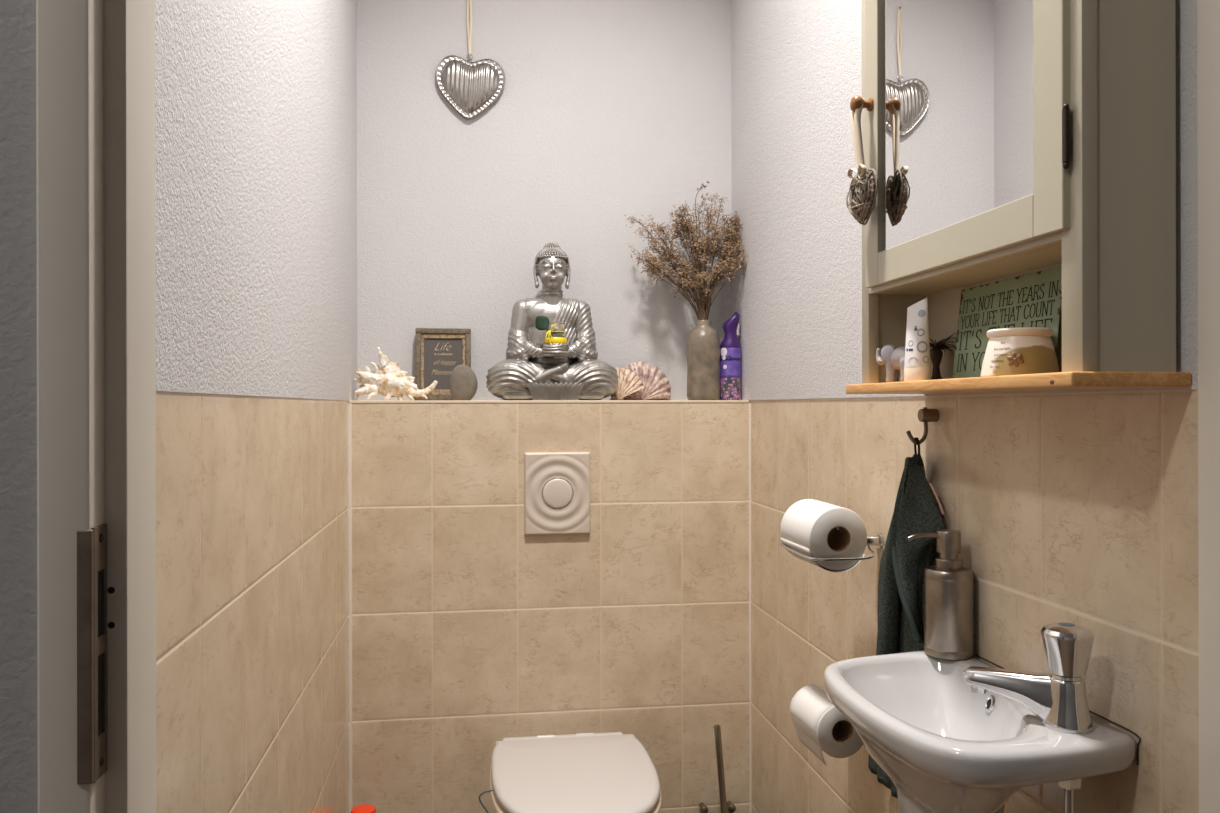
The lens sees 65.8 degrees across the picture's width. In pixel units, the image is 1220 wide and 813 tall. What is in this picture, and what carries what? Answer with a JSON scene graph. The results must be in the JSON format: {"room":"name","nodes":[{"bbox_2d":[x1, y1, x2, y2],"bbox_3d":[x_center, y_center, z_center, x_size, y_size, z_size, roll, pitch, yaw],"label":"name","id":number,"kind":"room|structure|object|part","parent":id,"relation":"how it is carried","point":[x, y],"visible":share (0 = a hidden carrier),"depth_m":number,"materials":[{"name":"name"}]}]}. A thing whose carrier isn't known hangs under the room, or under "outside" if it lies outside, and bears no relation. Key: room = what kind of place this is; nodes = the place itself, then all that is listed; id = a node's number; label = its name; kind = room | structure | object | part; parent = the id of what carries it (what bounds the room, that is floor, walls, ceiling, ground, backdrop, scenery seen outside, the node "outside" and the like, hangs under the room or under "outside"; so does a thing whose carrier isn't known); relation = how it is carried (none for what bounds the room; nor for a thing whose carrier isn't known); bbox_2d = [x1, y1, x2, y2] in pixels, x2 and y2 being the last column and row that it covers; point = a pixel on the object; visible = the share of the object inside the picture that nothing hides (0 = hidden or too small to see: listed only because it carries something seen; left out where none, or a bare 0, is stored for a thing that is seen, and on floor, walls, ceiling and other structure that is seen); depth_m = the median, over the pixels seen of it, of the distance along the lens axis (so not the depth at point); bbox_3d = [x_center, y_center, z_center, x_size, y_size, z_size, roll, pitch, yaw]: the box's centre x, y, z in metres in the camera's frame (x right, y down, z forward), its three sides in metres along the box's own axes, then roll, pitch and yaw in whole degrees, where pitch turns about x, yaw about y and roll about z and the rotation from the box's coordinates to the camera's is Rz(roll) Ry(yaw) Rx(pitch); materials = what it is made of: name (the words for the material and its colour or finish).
{"room":"bathroom","nodes":[
{"label":"bathroom","id":0,"kind":"room"},
{"bbox_2d":[0,0,37,812],"bbox_3d":[-0.106,-0.315,0.734,3.200,3.100,0.059,0,0,-8],"label":"wall","id":1,"kind":"structure","parent":0,"point":[18,172],"depth_m":0.66,"materials":[{"name":"paint"}]},
{"bbox_2d":[36,0,1219,812],"bbox_3d":[0.100,0.160,0.767,1.015,2.150,0.093,0,0,-8],"label":"door frame","id":2,"kind":"structure","parent":1,"relation":"in","point":[96,244],"depth_m":0.68,"materials":[{"name":"paint"}]},
{"bbox_3d":[-0.366,0.174,0.667,0.010,0.178,0.028,0,0,-8],"label":"strike plate","id":3,"kind":"part","parent":2,"relation":"part of","materials":[{"name":"metal"}]},
{"bbox_2d":[155,0,356,812],"bbox_3d":[-0.564,-0.314,1.536,0.101,3.100,1.679,0,0,-8],"label":"wall","id":4,"kind":"structure","parent":0,"point":[256,100],"depth_m":1.25,"materials":[{"name":"tile"}]},
{"bbox_2d":[479,789,492,812],"bbox_3d":[-0.252,0.815,1.913,0.029,0.075,0.003,0,0,-8],"label":"cable","id":5,"kind":"object","parent":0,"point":[492,789],"visible":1,"depth_m":1.91,"materials":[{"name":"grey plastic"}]},
{"bbox_2d":[357,0,731,400],"bbox_3d":[-0.147,-0.930,2.474,1.035,1.870,0.100,0,0,-8],"label":"wall","id":6,"kind":"structure","parent":0,"point":[605,111],"depth_m":2.42,"materials":[{"name":"white paint"}]},
{"bbox_2d":[435,0,504,119],"bbox_3d":[-0.352,-0.902,2.378,0.175,0.351,0.030,0,0,-8],"label":"heart","id":7,"kind":"object","parent":6,"relation":"attached to","point":[470,88],"visible":1,"depth_m":2.37,"materials":[{"name":"silver metal"}]},
{"bbox_2d":[349,403,748,812],"bbox_3d":[-0.144,0.614,2.369,0.965,1.244,0.210,0,0,-8],"label":"wall","id":8,"kind":"structure","parent":0,"point":[471,631],"depth_m":2.26,"materials":[{"name":"tile"}]},
{"bbox_2d":[348,404,352,812],"bbox_3d":[-0.606,0.615,2.195,0.012,1.243,0.013,0,0,-8],"label":"trim","id":9,"kind":"structure","parent":8,"relation":"attached to","point":[349,405],"depth_m":2.19,"materials":[{"name":"beige tile"}]},
{"bbox_2d":[349,400,748,402],"bbox_3d":[-0.143,-0.011,2.343,0.961,0.006,0.161,0,0,-8],"label":"trim","id":10,"kind":"structure","parent":8,"relation":"on","point":[405,401],"depth_m":2.26,"materials":[{"name":"beige tile"}]},
{"bbox_2d":[354,347,437,400],"bbox_3d":[-0.514,-0.078,2.274,0.196,0.127,0.070,0,0,-8],"label":"coral","id":11,"kind":"object","parent":10,"relation":"on","point":[387,379],"visible":1,"depth_m":2.25},
{"bbox_2d":[415,328,470,399],"bbox_3d":[-0.416,-0.105,2.357,0.137,0.181,0.034,0,0,-8],"label":"picture frame","id":12,"kind":"object","parent":10,"relation":"on","point":[438,351],"visible":0.9,"depth_m":2.36,"materials":[{"name":"brown wood"}]},
{"bbox_3d":[-0.417,-0.105,2.360,0.095,0.129,0.019,0,0,-8],"label":"panel","id":13,"kind":"part","parent":12,"relation":"part of","materials":[{"name":"grey stone"}]},
{"bbox_3d":[-0.417,-0.105,2.358,0.111,0.155,0.026,0,0,-8],"label":"frame","id":14,"kind":"part","parent":12,"relation":"part of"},
{"bbox_2d":[450,365,477,399],"bbox_3d":[-0.355,-0.058,2.291,0.067,0.088,0.032,0,0,-8],"label":"pebble","id":15,"kind":"object","parent":10,"relation":"on","point":[463,381],"visible":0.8,"depth_m":2.28,"materials":[{"name":"stone"}]},
{"bbox_2d":[486,242,618,399],"bbox_3d":[-0.140,-0.212,2.317,0.326,0.393,0.161,0,0,-4],"label":"statue","id":16,"kind":"object","parent":10,"relation":"on","point":[532,369],"visible":0.98,"depth_m":2.29,"materials":[{"name":"silver metal"}]},
{"bbox_2d":[535,316,566,343],"bbox_3d":[-0.136,-0.182,2.266,0.055,0.068,0.080,0,0,25],"label":"toy car","id":17,"kind":"object","parent":16,"relation":"attached to","point":[555,332],"visible":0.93,"depth_m":2.25,"materials":[{"name":"yellow plastic"}]},
{"bbox_3d":[-0.131,-0.192,2.278,0.047,0.021,0.046,0,0,-8],"label":"lid","id":18,"kind":"part","parent":17,"relation":"part of","materials":[{"name":"glass"}]},
{"bbox_3d":[-0.131,-0.164,2.277,0.052,0.034,0.052,0,0,-8],"label":"glass","id":19,"kind":"part","parent":17,"relation":"part of","materials":[{"name":"yellow"}]},
{"bbox_2d":[610,368,644,399],"bbox_3d":[0.041,-0.051,2.383,0.097,0.096,0.026,0,0,-8],"label":"scallop shell","id":20,"kind":"object","parent":10,"relation":"on","point":[629,382],"visible":0.81,"depth_m":2.38,"materials":[{"name":"beige"}]},
{"bbox_2d":[611,362,670,399],"bbox_3d":[0.079,-0.062,2.427,0.158,0.108,0.029,0,0,-8],"label":"scallop shell","id":21,"kind":"object","parent":10,"relation":"on","point":[656,384],"visible":0.68,"depth_m":2.42,"materials":[{"name":"pink"}]},
{"bbox_2d":[687,320,719,399],"bbox_3d":[0.237,-0.117,2.393,0.085,0.202,0.086,0,0,-8],"label":"vase","id":22,"kind":"object","parent":10,"relation":"on","point":[703,342],"visible":0.98,"depth_m":2.36,"materials":[{"name":"ceramic"}]},
{"bbox_2d":[624,181,748,319],"bbox_3d":[0.183,-0.318,2.383,0.311,0.506,0.174,0,0,-8],"label":"bouquet","id":23,"kind":"object","parent":22,"relation":"in","point":[700,282],"visible":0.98,"depth_m":2.38,"materials":[{"name":"brown plant"}]},
{"bbox_2d":[720,312,740,399],"bbox_3d":[0.306,-0.128,2.398,0.054,0.225,0.054,0,0,-8],"label":"spray can","id":24,"kind":"object","parent":10,"relation":"on","point":[730,347],"visible":0.96,"depth_m":2.38,"materials":[{"name":"purple"}]},
{"bbox_2d":[524,452,589,534],"bbox_3d":[-0.125,0.208,2.258,0.159,0.197,0.014,0,0,-8],"label":"flush plate","id":25,"kind":"object","parent":8,"relation":"attached to","point":[556,484],"visible":1,"depth_m":2.25,"materials":[{"name":"beige plastic"}]},
{"bbox_2d":[490,732,660,812],"bbox_3d":[-0.076,0.931,2.005,0.352,0.338,0.526,0,0,-8],"label":"toilet","id":26,"kind":"object","parent":8,"relation":"attached to","point":[609,772],"visible":1,"depth_m":1.95,"materials":[{"name":"white plastic"}]},
{"bbox_3d":[-0.072,0.796,1.971,0.352,0.018,0.457,0,0,-8],"label":"seat","id":27,"kind":"part","parent":26,"relation":"part of","materials":[{"name":"beige plastic"}]},
{"bbox_2d":[699,801,735,812],"bbox_3d":[0.275,1.076,2.267,0.105,0.217,0.110,0,0,-8],"label":"brush holder","id":28,"kind":"object","parent":8,"relation":"attached to","point":[731,807],"visible":0.98,"depth_m":2.29,"materials":[{"name":"metal"}]},
{"bbox_2d":[714,724,726,812],"bbox_3d":[0.284,0.957,2.256,0.060,0.398,0.060,0,0,21],"label":"toilet brush","id":29,"kind":"object","parent":28,"relation":"in","point":[717,729],"visible":1,"depth_m":2.24,"materials":[{"name":"silver metal"}]},
{"bbox_2d":[749,403,751,812],"bbox_3d":[0.348,0.613,2.333,0.007,1.243,0.008,0,0,-8],"label":"trim","id":30,"kind":"structure","parent":8,"relation":"attached to","point":[750,772],"depth_m":2.33,"materials":[{"name":"beige tile"}]},
{"bbox_2d":[731,0,1198,812],"bbox_3d":[0.489,-0.316,1.688,0.102,3.100,1.679,0,0,-8],"label":"wall","id":31,"kind":"structure","parent":0,"point":[1080,507],"depth_m":1.54,"materials":[{"name":"tile"}]},
{"bbox_2d":[779,527,883,560],"bbox_3d":[0.379,0.222,1.595,0.148,0.057,0.134,0,0,-8],"label":"holder","id":32,"kind":"object","parent":31,"relation":"attached to","point":[877,540],"visible":0.86,"depth_m":1.57,"materials":[{"name":"silver metal"}]},
{"bbox_2d":[780,499,866,571],"bbox_3d":[0.360,0.216,1.596,0.103,0.109,0.123,0,0,-13],"label":"toilet roll","id":33,"kind":"object","parent":32,"relation":"on","point":[808,525],"visible":0.97,"depth_m":1.55,"materials":[{"name":"white paper"}]},
{"bbox_2d":[906,407,938,444],"bbox_3d":[0.459,0.029,1.391,0.047,0.055,0.020,0,0,-8],"label":"towel hook","id":34,"kind":"object","parent":31,"relation":"attached to","point":[925,415],"visible":1,"depth_m":1.39,"materials":[{"name":"silver metal"}]},
{"bbox_2d":[868,437,944,798],"bbox_3d":[0.426,0.319,1.431,0.075,0.546,0.246,0,0,-8],"label":"hand towel","id":35,"kind":"object","parent":34,"relation":"hanging from","point":[903,562],"visible":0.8,"depth_m":1.36,"materials":[{"name":"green fabric"}]},
{"bbox_3d":[0.453,0.029,1.391,0.034,0.055,0.006,0,0,-8],"label":"hook arm","id":36,"kind":"part","parent":34,"relation":"part of","materials":[{"name":"silver metal"}]},
{"bbox_2d":[824,650,1140,812],"bbox_3d":[0.399,0.417,1.123,0.243,0.161,0.395,0,0,-8],"label":"basin","id":37,"kind":"object","parent":31,"relation":"attached to","point":[945,746],"visible":0.91,"depth_m":1.03,"materials":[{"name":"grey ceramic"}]},
{"bbox_2d":[907,529,973,659],"bbox_3d":[0.454,0.253,1.291,0.081,0.169,0.064,0,0,30],"label":"soap dispenser","id":38,"kind":"object","parent":37,"relation":"on","point":[948,585],"visible":1,"depth_m":1.26,"materials":[{"name":"metal"}]},
{"bbox_2d":[963,622,1094,733],"bbox_3d":[0.455,0.286,1.027,0.131,0.111,0.052,0,0,44],"label":"tap","id":39,"kind":"object","parent":37,"relation":"on","point":[1058,698],"visible":1,"depth_m":0.99,"materials":[{"name":"silver metal"}]},
{"bbox_3d":[0.442,0.314,1.032,0.106,0.055,0.035,0,0,37],"label":"spout","id":40,"kind":"part","parent":39,"relation":"part of","materials":[{"name":"silver metal"}]},
{"bbox_2d":[1041,674,1092,733],"bbox_3d":[0.484,0.311,1.000,0.050,0.055,0.050,0,0,-8],"label":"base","id":41,"kind":"object","parent":39,"relation":"attached to","point":[1064,703],"depth_m":0.98,"materials":[{"name":"silver metal"}]},
{"bbox_3d":[0.484,0.257,1.001,0.052,0.052,0.052,0,0,-8],"label":"handle","id":42,"kind":"part","parent":39,"relation":"part of","materials":[{"name":"silver metal"}]},
{"bbox_2d":[850,0,1175,383],"bbox_3d":[0.438,-0.423,1.144,0.138,0.780,0.510,0,0,-8],"label":"upper cabinet","id":43,"kind":"object","parent":31,"relation":"attached to","point":[1002,139],"visible":0.96,"depth_m":0.98,"materials":[{"name":"beige paint"}]},
{"bbox_2d":[846,98,877,224],"bbox_3d":[0.354,-0.345,1.323,0.028,0.181,0.068,0,0,-17],"label":"heart","id":44,"kind":"object","parent":43,"relation":"hanging from","point":[862,192],"visible":1,"depth_m":1.32,"materials":[{"name":"beige"}]},
{"bbox_3d":[0.356,-0.428,1.336,0.030,0.023,0.023,0,0,-8],"label":"knob","id":45,"kind":"part","parent":43,"relation":"part of","materials":[{"name":"brown wood"}]},
{"bbox_3d":[0.429,-0.423,1.391,0.084,0.780,0.017,0,0,-8],"label":"panel","id":46,"kind":"part","parent":43,"relation":"part of","materials":[{"name":"beige paint"}]},
{"bbox_2d":[881,0,1033,250],"bbox_3d":[0.407,-0.474,1.136,0.003,0.526,0.379,0,0,-8],"label":"mirror","id":47,"kind":"object","parent":43,"relation":"attached to","point":[957,76],"depth_m":1.12,"materials":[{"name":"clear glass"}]},
{"bbox_3d":[0.405,-0.474,1.132,0.010,0.608,0.460,0,0,-8],"label":"door frame","id":48,"kind":"part","parent":43,"relation":"part of","materials":[{"name":"beige paint"}]},
{"bbox_2d":[879,244,1061,295],"bbox_3d":[0.461,-0.170,1.147,0.076,0.014,0.474,0,0,-8],"label":"shelf","id":49,"kind":"object","parent":43,"relation":"attached to","point":[1048,256],"depth_m":1.16,"materials":[{"name":"beige paint"}]},
{"bbox_3d":[0.502,-0.423,1.153,0.006,0.780,0.474,0,0,-8],"label":"panel","id":50,"kind":"part","parent":43,"relation":"part of","materials":[{"name":"beige paint"}]},
{"bbox_3d":[0.499,-0.423,0.906,0.084,0.780,0.016,0,0,-8],"label":"panel","id":51,"kind":"part","parent":43,"relation":"part of","materials":[{"name":"beige paint"}]},
{"bbox_2d":[846,371,1190,393],"bbox_3d":[0.451,-0.026,1.152,0.125,0.014,0.540,0,0,-8],"label":"wall shelf","id":52,"kind":"object","parent":31,"relation":"attached to","point":[1074,380],"visible":1,"depth_m":0.95,"materials":[{"name":"brown wood"}]},
{"bbox_2d":[876,344,904,381],"bbox_3d":[0.401,-0.060,1.323,0.038,0.055,0.080,0,0,-28],"label":"elephant figurine","id":53,"kind":"object","parent":52,"relation":"on","point":[893,357],"visible":0.54,"depth_m":1.31,"materials":[{"name":"grey ceramic"}]},
{"bbox_2d":[904,298,930,380],"bbox_3d":[0.410,-0.089,1.258,0.034,0.112,0.034,0,0,-8],"label":"tube","id":54,"kind":"object","parent":52,"relation":"on","point":[917,362],"visible":0.97,"depth_m":1.25,"materials":[{"name":"beige plastic"}]},
{"bbox_2d":[908,310,928,362],"bbox_3d":[0.407,-0.093,1.248,0.024,0.071,0.016,0,0,-8],"label":"print","id":55,"kind":"object","parent":54,"relation":"on","point":[918,322],"depth_m":1.25,"materials":[{"name":"grey plastic"}]},
{"bbox_2d":[930,333,955,379],"bbox_3d":[0.450,-0.067,1.317,0.048,0.069,0.101,0,0,-8],"label":"spiky plant","id":56,"kind":"object","parent":52,"relation":"on","point":[936,354],"visible":0.79,"depth_m":1.31,"materials":[{"name":"brown plant"}]},
{"bbox_3d":[0.455,-0.058,1.316,0.019,0.051,0.019,0,0,-8],"label":"stem","id":57,"kind":"part","parent":56,"relation":"part of","materials":[{"name":"brown"}]},
{"bbox_2d":[952,266,1061,378],"bbox_3d":[0.487,-0.096,1.168,0.016,0.125,0.226,0,0,-8],"label":"sign","id":58,"kind":"object","parent":52,"relation":"on","point":[1034,299],"visible":0.74,"depth_m":1.18,"materials":[{"name":"green paint"}]},
{"bbox_2d":[981,327,1059,376],"bbox_3d":[0.460,-0.059,1.059,0.082,0.054,0.082,0,0,-8],"label":"ceramic pot","id":59,"kind":"object","parent":52,"relation":"on","point":[1022,350],"visible":0.99,"depth_m":1.03,"materials":[{"name":"ceramic"}]},
{"bbox_2d":[1058,779,1080,812],"bbox_3d":[0.507,0.489,1.007,0.061,0.217,0.022,0,0,-8],"label":"supply pipe","id":60,"kind":"object","parent":31,"relation":"attached to","point":[1070,786],"visible":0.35,"depth_m":1.00,"materials":[{"name":"silver metal"}]},
{"bbox_3d":[-0.069,1.285,0.495,3.200,0.100,4.400,0,0,-8],"label":"floor","id":61,"kind":"structure","parent":0,"visible":0},
{"bbox_2d":[351,804,375,812],"bbox_3d":[-0.542,1.058,2.074,0.068,0.355,0.068,0,0,-8],"label":"bottle","id":62,"kind":"object","parent":61,"relation":"on","point":[365,808],"visible":1,"depth_m":2.07,"materials":[{"name":"red plastic"}]},
{"bbox_3d":[0.401,0.532,1.633,0.095,0.026,0.110,0,0,-8],"label":"holder","id":63,"kind":"object","parent":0,"visible":0},
{"bbox_2d":[789,684,862,765],"bbox_3d":[0.368,0.536,1.600,0.090,0.102,0.113,0,0,-12],"label":"toilet roll","id":64,"kind":"object","parent":63,"relation":"on","point":[814,717],"visible":0.9,"depth_m":1.56,"materials":[{"name":"white paper"}]}
]}

